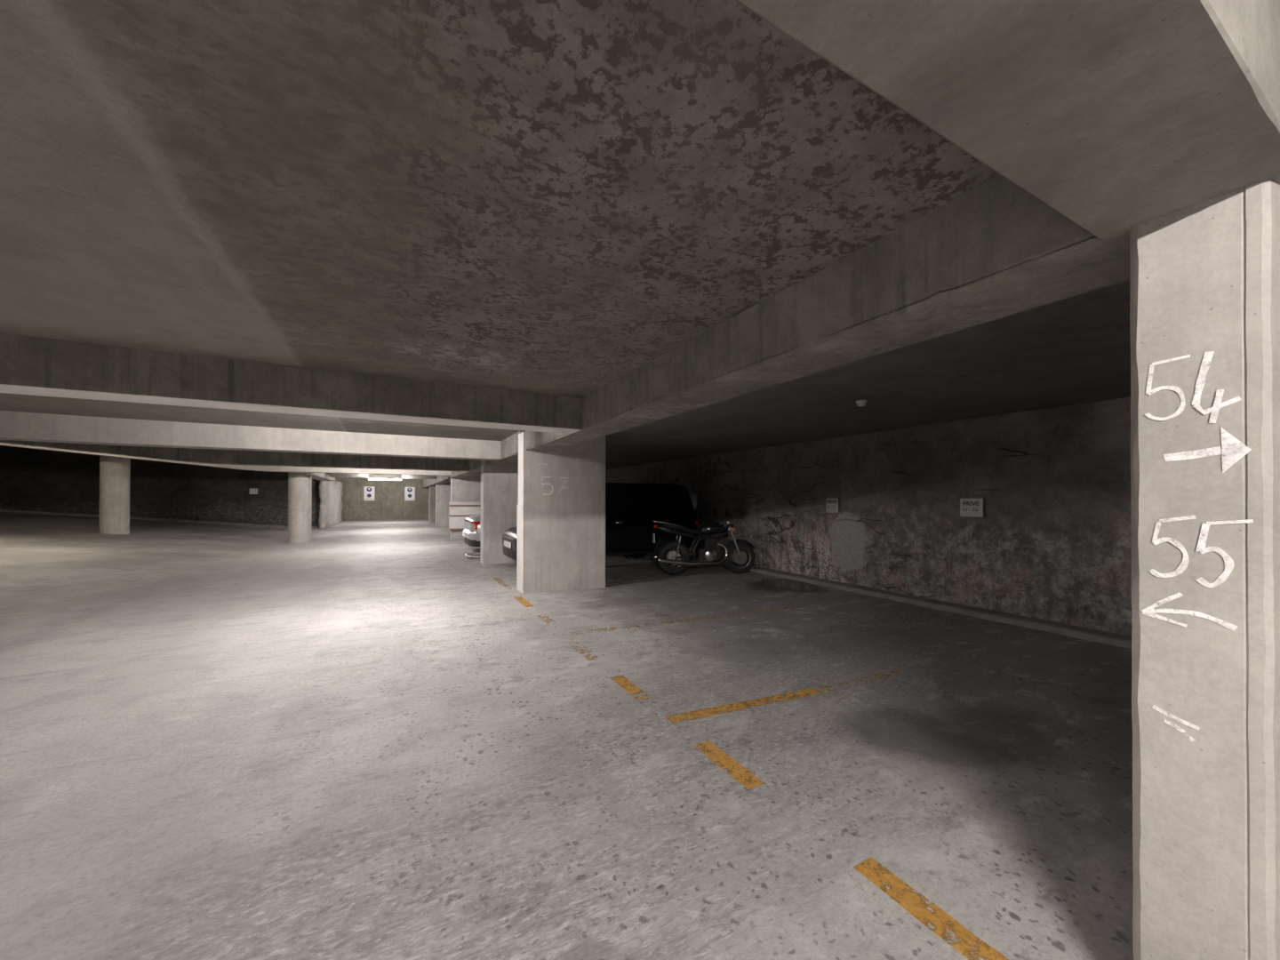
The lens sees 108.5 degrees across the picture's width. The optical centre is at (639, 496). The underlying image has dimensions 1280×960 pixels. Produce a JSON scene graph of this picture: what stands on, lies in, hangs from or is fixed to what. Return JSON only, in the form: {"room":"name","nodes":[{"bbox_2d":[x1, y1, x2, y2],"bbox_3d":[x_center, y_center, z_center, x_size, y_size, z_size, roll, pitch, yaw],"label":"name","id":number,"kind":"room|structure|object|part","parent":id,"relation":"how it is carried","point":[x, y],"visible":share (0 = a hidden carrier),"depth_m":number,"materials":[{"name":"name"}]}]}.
{"room":"parking garage","nodes":[
{"label":"parking garage","id":0,"kind":"room"},
{"bbox_2d":[0,445,319,527],"bbox_3d":[-21.702,-0.631,19.235,13.900,4.413,0.134,0,0,-28],"label":"wall","id":1,"kind":"structure","parent":0,"point":[30,479],"depth_m":19.71,"materials":[{"name":"grey concrete"}]},
{"bbox_2d":[0,508,318,528],"bbox_3d":[-21.404,0.853,19.086,13.300,1.364,0.370,0,0,-28],"label":"trim","id":2,"kind":"structure","parent":1,"relation":"attached to","point":[1,509],"depth_m":19.44,"materials":[{"name":"concrete"}]},
{"bbox_2d":[249,488,257,494],"bbox_3d":[-17.753,-0.233,21.178,0.300,0.260,0.020,0,0,-28],"label":"notice","id":3,"kind":"object","parent":1,"relation":"attached to","point":[252,491],"visible":1,"depth_m":21.17,"materials":[{"name":"white plastic"}]},
{"bbox_2d":[335,477,429,520],"bbox_3d":[-15.567,0.184,32.445,10.000,2.920,0.043,0,0,-28],"label":"wall","id":4,"kind":"structure","parent":0,"point":[388,503],"depth_m":31.41,"materials":[{"name":"grey concrete"}]},
{"bbox_2d":[363,486,374,500],"bbox_3d":[-18.189,-0.191,30.948,0.620,0.940,0.044,0,0,-28],"label":"sign","id":5,"kind":"object","parent":4,"relation":"attached to","point":[368,491],"visible":1,"depth_m":30.93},
{"bbox_2d":[404,487,415,500],"bbox_3d":[-16.038,-0.179,32.100,0.620,0.940,0.044,0,0,-28],"label":"sign","id":6,"kind":"object","parent":4,"relation":"attached to","point":[409,492],"visible":1,"depth_m":32.09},
{"bbox_2d":[0,0,999,473],"bbox_3d":[-10.957,-1.753,4.378,18.800,1.313,30.050,0,0,-28],"label":"ceiling","id":7,"kind":"structure","parent":0,"point":[556,197],"depth_m":1.57,"materials":[{"name":"concrete"}]},
{"bbox_2d":[0,442,451,476],"bbox_3d":[-14.786,-1.547,12.052,18.300,1.544,0.403,0,0,-28],"label":"concrete beam","id":8,"kind":"structure","parent":7,"relation":"attached to","point":[270,468],"depth_m":14.03,"materials":[{"name":"grey concrete"}]},
{"bbox_2d":[0,440,469,471],"bbox_3d":[-12.732,-1.534,8.218,18.300,1.610,0.403,0,0,-28],"label":"concrete beam","id":9,"kind":"structure","parent":7,"relation":"attached to","point":[210,456],"depth_m":10.35,"materials":[{"name":"grey concrete"}]},
{"bbox_2d":[0,410,500,460],"bbox_3d":[-10.141,-0.994,4.963,16.800,0.498,0.382,0,0,-28],"label":"concrete beam","id":10,"kind":"structure","parent":7,"relation":"attached to","point":[16,426],"depth_m":6.88,"materials":[{"name":"grey concrete"}]},
{"bbox_2d":[0,333,581,433],"bbox_3d":[-6.368,-0.927,2.156,12.800,0.346,0.372,0,0,-28],"label":"concrete beam","id":11,"kind":"structure","parent":7,"relation":"attached to","point":[28,364],"depth_m":3.72,"materials":[{"name":"grey concrete"}]},
{"bbox_2d":[329,472,436,479],"bbox_3d":[-11.524,-0.911,20.887,4.200,0.160,0.403,0,0,-28],"label":"ceiling light","id":12,"kind":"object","parent":7,"relation":"attached to","point":[332,475],"depth_m":20.35,"materials":[{"name":"white plastic"}]},
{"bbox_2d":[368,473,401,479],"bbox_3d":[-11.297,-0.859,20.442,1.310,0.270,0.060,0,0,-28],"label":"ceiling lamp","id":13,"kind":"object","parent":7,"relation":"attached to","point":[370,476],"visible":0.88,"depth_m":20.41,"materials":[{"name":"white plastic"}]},
{"bbox_2d":[449,459,480,478],"bbox_3d":[-5.065,-0.850,13.719,0.422,0.346,7.099,0,0,-28],"label":"concrete beam","id":14,"kind":"structure","parent":7,"relation":"attached to","point":[475,465],"depth_m":13.11,"materials":[{"name":"grey concrete"}]},
{"bbox_2d":[485,431,524,465],"bbox_3d":[-2.490,-0.875,8.912,0.422,0.346,3.217,0,0,-28],"label":"concrete beam","id":15,"kind":"structure","parent":7,"relation":"attached to","point":[509,445],"depth_m":8.35,"materials":[{"name":"grey concrete"}]},
{"bbox_2d":[525,174,1130,451],"bbox_3d":[-0.036,-0.899,4.330,0.422,0.346,6.584,0,0,-28],"label":"concrete beam","id":16,"kind":"structure","parent":7,"relation":"attached to","point":[995,250],"depth_m":1.99,"materials":[{"name":"grey concrete"}]},
{"bbox_2d":[0,512,1133,959],"bbox_3d":[-11.669,0.837,10.761,23.600,1.313,42.000,0,0,-28],"label":"floor","id":17,"kind":"structure","parent":0,"point":[354,741],"depth_m":2.58,"materials":[{"name":"concrete"}]},
{"bbox_2d":[98,455,130,534],"bbox_3d":[-16.055,-0.116,14.089,0.637,2.538,0.637,0,0,-28],"label":"concrete column","id":18,"kind":"structure","parent":17,"relation":"on","point":[114,507],"depth_m":13.88,"materials":[{"name":"grey concrete"}]},
{"bbox_2d":[287,472,311,543],"bbox_3d":[-11.297,0.389,15.303,0.650,2.330,0.750,0,0,-28],"label":"concrete column","id":19,"kind":"structure","parent":17,"relation":"on","point":[300,484],"depth_m":15.06,"materials":[{"name":"grey concrete"}]},
{"bbox_2d":[287,472,335,480],"bbox_3d":[-12.987,-0.885,18.374,0.552,0.250,9.050,0,0,-28],"label":"concrete beam","id":20,"kind":"structure","parent":19,"relation":"on","point":[321,476],"depth_m":19.35,"materials":[{"name":"grey concrete"}]},
{"bbox_2d":[318,480,343,528],"bbox_3d":[-17.467,0.350,26.228,0.338,2.500,9.062,0,0,-28],"label":"wall pier","id":21,"kind":"object","parent":17,"relation":"on","point":[331,493],"visible":0.95,"depth_m":24.06,"materials":[{"name":"paint"}]},
{"bbox_2d":[428,486,435,522],"bbox_3d":[-12.185,0.505,28.280,1.430,2.200,0.356,0,0,-20],"label":"concrete pillar","id":22,"kind":"structure","parent":17,"relation":"on","point":[432,489],"depth_m":27.95,"materials":[{"name":"grey concrete"}]},
{"bbox_2d":[435,484,450,526],"bbox_3d":[-10.263,0.487,24.779,1.345,2.200,0.357,0,0,-20],"label":"concrete pillar","id":23,"kind":"structure","parent":17,"relation":"on","point":[443,492],"depth_m":24.51,"materials":[{"name":"grey concrete"}]},
{"bbox_2d":[448,472,480,538],"bbox_3d":[-6.351,0.299,17.128,1.386,2.494,0.418,0,0,-21],"label":"wall","id":24,"kind":"structure","parent":17,"relation":"on","point":[465,502],"depth_m":16.90,"materials":[{"name":"white paint"}]},
{"bbox_2d":[462,514,480,547],"bbox_3d":[-2.835,0.821,13.633,4.415,1.420,1.960,0,0,-28],"label":"car","id":25,"kind":"object","parent":17,"relation":"on","point":[471,532],"visible":0.06,"depth_m":12.04,"materials":[{"name":"silver metal"}]},
{"bbox_2d":[470,521,479,529],"bbox_3d":[-4.341,0.768,12.064,0.340,0.220,0.112,0,0,35],"label":"tail light","id":26,"kind":"object","parent":25,"relation":"attached to","point":[474,525],"depth_m":11.98,"materials":[{"name":"red plastic"}]},
{"bbox_2d":[464,552,479,558],"bbox_3d":[-3.934,1.474,11.498,0.782,0.082,0.800,0,0,-28],"label":"barrier","id":27,"kind":"object","parent":17,"relation":"on","point":[467,554],"visible":0.49,"depth_m":11.24,"materials":[{"name":"metal"}]},
{"bbox_2d":[480,460,518,564],"bbox_3d":[-2.946,0.265,10.588,1.349,2.494,0.347,0,0,-20],"label":"concrete pillar","id":28,"kind":"structure","parent":17,"relation":"on","point":[499,484],"depth_m":10.32,"materials":[{"name":"grey concrete"}]},
{"bbox_2d":[493,576,509,587],"bbox_3d":[-2.372,1.494,7.939,0.114,0.002,1.250,0,0,-28],"label":"line marking","id":29,"kind":"object","parent":17,"relation":"on","point":[498,578],"visible":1,"depth_m":8.15,"materials":[{"name":"yellow paint"}]},
{"bbox_2d":[513,596,533,607],"bbox_3d":[-1.652,1.486,6.521,0.114,0.002,0.730,0,0,-28],"label":"line marking","id":30,"kind":"object","parent":17,"relation":"on","point":[520,599],"visible":1,"depth_m":6.47,"materials":[{"name":"yellow paint"}]},
{"bbox_2d":[538,615,555,623],"bbox_3d":[-1.119,1.481,5.547,0.115,0.002,0.450,0,0,-28],"label":"line marking","id":31,"kind":"object","parent":17,"relation":"on","point":[539,615],"visible":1,"depth_m":5.56,"materials":[{"name":"yellow paint"}]},
{"bbox_2d":[516,432,605,592],"bbox_3d":[-1.274,0.248,7.497,1.381,2.494,0.358,0,0,-20],"label":"concrete pillar","id":32,"kind":"structure","parent":17,"relation":"on","point":[561,545],"depth_m":7.33,"materials":[{"name":"grey concrete"}]},
{"bbox_2d":[568,642,597,660],"bbox_3d":[-0.548,1.475,4.418,0.115,0.002,0.600,0,0,-28],"label":"line marking","id":33,"kind":"object","parent":17,"relation":"on","point":[588,655],"visible":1,"depth_m":4.26,"materials":[{"name":"yellow paint"}]},
{"bbox_2d":[502,482,698,566],"bbox_3d":[-0.829,0.650,10.080,4.095,1.855,2.040,0,0,-28],"label":"car","id":34,"kind":"object","parent":17,"relation":"on","point":[630,508],"visible":0.35,"depth_m":9.64,"materials":[{"name":"black paint"}]},
{"bbox_3d":[-2.626,0.948,9.116,0.020,0.110,0.520,0,0,-28],"label":"licence plate","id":35,"kind":"part","parent":34,"relation":"part of","materials":[{"name":"white metal"}]},
{"bbox_2d":[609,674,644,695],"bbox_3d":[-0.105,1.471,3.600,0.115,0.002,0.380,0,0,-28],"label":"line marking","id":36,"kind":"object","parent":17,"relation":"on","point":[631,690],"visible":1,"depth_m":3.58,"materials":[{"name":"yellow paint"}]},
{"bbox_2d":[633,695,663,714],"bbox_3d":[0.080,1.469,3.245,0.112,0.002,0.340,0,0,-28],"label":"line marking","id":37,"kind":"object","parent":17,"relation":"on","point":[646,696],"visible":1,"depth_m":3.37,"materials":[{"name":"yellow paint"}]},
{"bbox_2d":[571,606,804,634],"bbox_3d":[0.733,1.486,5.604,3.220,0.002,0.110,0,0,-23],"label":"line marking","id":38,"kind":"object","parent":17,"relation":"on","point":[763,611],"visible":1,"depth_m":5.53,"materials":[{"name":"yellow paint"}]},
{"bbox_2d":[651,510,755,575],"bbox_3d":[1.244,0.894,8.935,2.054,1.238,0.860,0,0,-8],"label":"motorcycle","id":39,"kind":"object","parent":17,"relation":"on","point":[708,551],"visible":1,"depth_m":8.82,"materials":[{"name":"metal"}]},
{"bbox_3d":[0.260,0.797,8.800,0.008,0.180,0.200,0,0,-8],"label":"licence plate","id":40,"kind":"part","parent":39,"relation":"part of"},
{"bbox_3d":[0.501,0.528,8.835,0.554,0.121,0.323,0,0,-8],"label":"grab rail","id":41,"kind":"part","parent":39,"relation":"part of","materials":[{"name":"silver metal"}]},
{"bbox_3d":[0.821,0.624,8.878,0.740,0.228,0.280,0,0,-8],"label":"seat","id":42,"kind":"part","parent":39,"relation":"part of","materials":[{"name":"black leather"}]},
{"bbox_3d":[1.149,0.941,8.922,1.249,0.575,0.283,0,0,-8],"label":"frame","id":43,"kind":"part","parent":39,"relation":"part of","materials":[{"name":"black metal"}]},
{"bbox_3d":[1.411,0.613,8.960,0.530,0.252,0.330,0,0,-8],"label":"fuel tank","id":44,"kind":"part","parent":39,"relation":"part of","materials":[{"name":"black metal"}]},
{"bbox_3d":[1.852,0.895,8.919,0.273,0.621,0.053,0,0,-8],"label":"fork leg","id":45,"kind":"part","parent":39,"relation":"part of","materials":[{"name":"silver metal"}]},
{"bbox_2d":[694,740,764,789],"bbox_3d":[0.478,1.466,2.534,0.114,0.002,0.470,0,0,-28],"label":"line marking","id":46,"kind":"object","parent":17,"relation":"on","point":[738,772],"visible":1,"depth_m":2.50,"materials":[{"name":"yellow paint"}]},
{"bbox_2d":[664,688,823,723],"bbox_3d":[0.770,1.471,3.258,1.268,0.002,0.109,0,0,-22],"label":"line marking","id":47,"kind":"object","parent":17,"relation":"on","point":[724,708],"visible":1,"depth_m":3.23,"materials":[{"name":"yellow paint"}]},
{"bbox_2d":[757,578,829,591],"bbox_3d":[2.540,1.504,7.802,0.709,0.002,1.386,0,0,-28],"label":"puddle","id":48,"kind":"object","parent":17,"relation":"on","point":[786,584],"visible":1,"depth_m":7.78,"materials":[{"name":"grey liquid"}]},
{"bbox_2d":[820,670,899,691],"bbox_3d":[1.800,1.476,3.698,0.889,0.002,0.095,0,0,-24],"label":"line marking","id":49,"kind":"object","parent":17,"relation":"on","point":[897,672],"visible":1,"depth_m":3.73,"materials":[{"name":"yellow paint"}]},
{"bbox_2d":[853,856,1008,959],"bbox_3d":[1.068,1.460,1.506,0.115,0.002,0.760,0,0,-28],"label":"line marking","id":50,"kind":"object","parent":17,"relation":"on","point":[912,902],"visible":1,"depth_m":1.62,"materials":[{"name":"yellow paint"}]},
{"bbox_2d":[1129,178,1279,959],"bbox_3d":[2.025,0.361,1.401,1.350,2.204,0.240,0,0,-20],"label":"concrete pillar","id":51,"kind":"structure","parent":17,"relation":"on","point":[1204,276],"depth_m":1.15,"materials":[{"name":"grey concrete"}]},
{"bbox_2d":[734,0,1279,256],"bbox_3d":[-2.688,-0.939,-1.008,12.300,0.346,0.348,0,0,-28],"label":"concrete beam","id":52,"kind":"structure","parent":51,"relation":"on","point":[1117,116],"depth_m":0.84,"materials":[{"name":"grey concrete"}]},
{"bbox_2d":[605,464,645,483],"bbox_3d":[-5.516,0.334,24.271,0.001,2.520,24.000,0,0,-28],"label":"wall","id":53,"kind":"structure","parent":0,"point":[631,474],"depth_m":14.76,"materials":[{"name":"concrete"}]},
{"bbox_2d":[442,279,1130,484],"bbox_3d":[-3.194,-0.959,15.311,4.380,0.001,42.000,0,0,-28],"label":"ceiling","id":54,"kind":"structure","parent":0,"point":[1076,349],"depth_m":4.27,"materials":[{"name":"concrete"}]},
{"bbox_2d":[856,400,866,406],"bbox_3d":[2.352,-0.986,4.896,0.110,0.054,0.110,0,0,-28],"label":"smoke detector","id":55,"kind":"object","parent":54,"relation":"attached to","point":[860,403],"visible":1,"depth_m":4.86,"materials":[{"name":"white plastic"}]},
{"bbox_2d":[644,396,1132,636],"bbox_3d":[3.216,0.248,7.961,0.079,2.520,13.000,0,0,-28],"label":"wall","id":56,"kind":"structure","parent":0,"point":[1052,541],"depth_m":6.12,"materials":[{"name":"grey concrete"}]},
{"bbox_2d":[826,497,838,512],"bbox_3d":[3.276,0.152,7.801,0.077,0.245,0.235,0,0,-28],"label":"sign","id":57,"kind":"object","parent":56,"relation":"attached to","point":[832,503],"visible":1,"depth_m":7.78,"materials":[{"name":"white plastic"}]},
{"bbox_2d":[690,554,1131,648],"bbox_3d":[3.116,1.473,7.901,0.271,0.080,13.000,0,0,-28],"label":"curb","id":58,"kind":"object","parent":56,"relation":"attached to","point":[1093,635],"depth_m":5.80,"materials":[{"name":"concrete"}]},
{"bbox_2d":[960,498,983,517],"bbox_3d":[4.279,0.145,5.928,0.077,0.235,0.265,0,0,-28],"label":"sign","id":59,"kind":"object","parent":56,"relation":"attached to","point":[973,508],"visible":1,"depth_m":5.90,"materials":[{"name":"white plastic"}]},
{"bbox_3d":[-20.873,-1.965,22.891,18.800,1.313,11.950,0,0,-28],"label":"ceiling","id":60,"kind":"structure","parent":0,"visible":0},
{"bbox_2d":[422,475,450,487],"bbox_3d":[-11.022,-0.947,24.840,0.422,0.656,17.509,0,0,-28],"label":"concrete beam","id":61,"kind":"structure","parent":60,"relation":"attached to","point":[440,479],"depth_m":22.48,"materials":[{"name":"grey concrete"}]}
]}

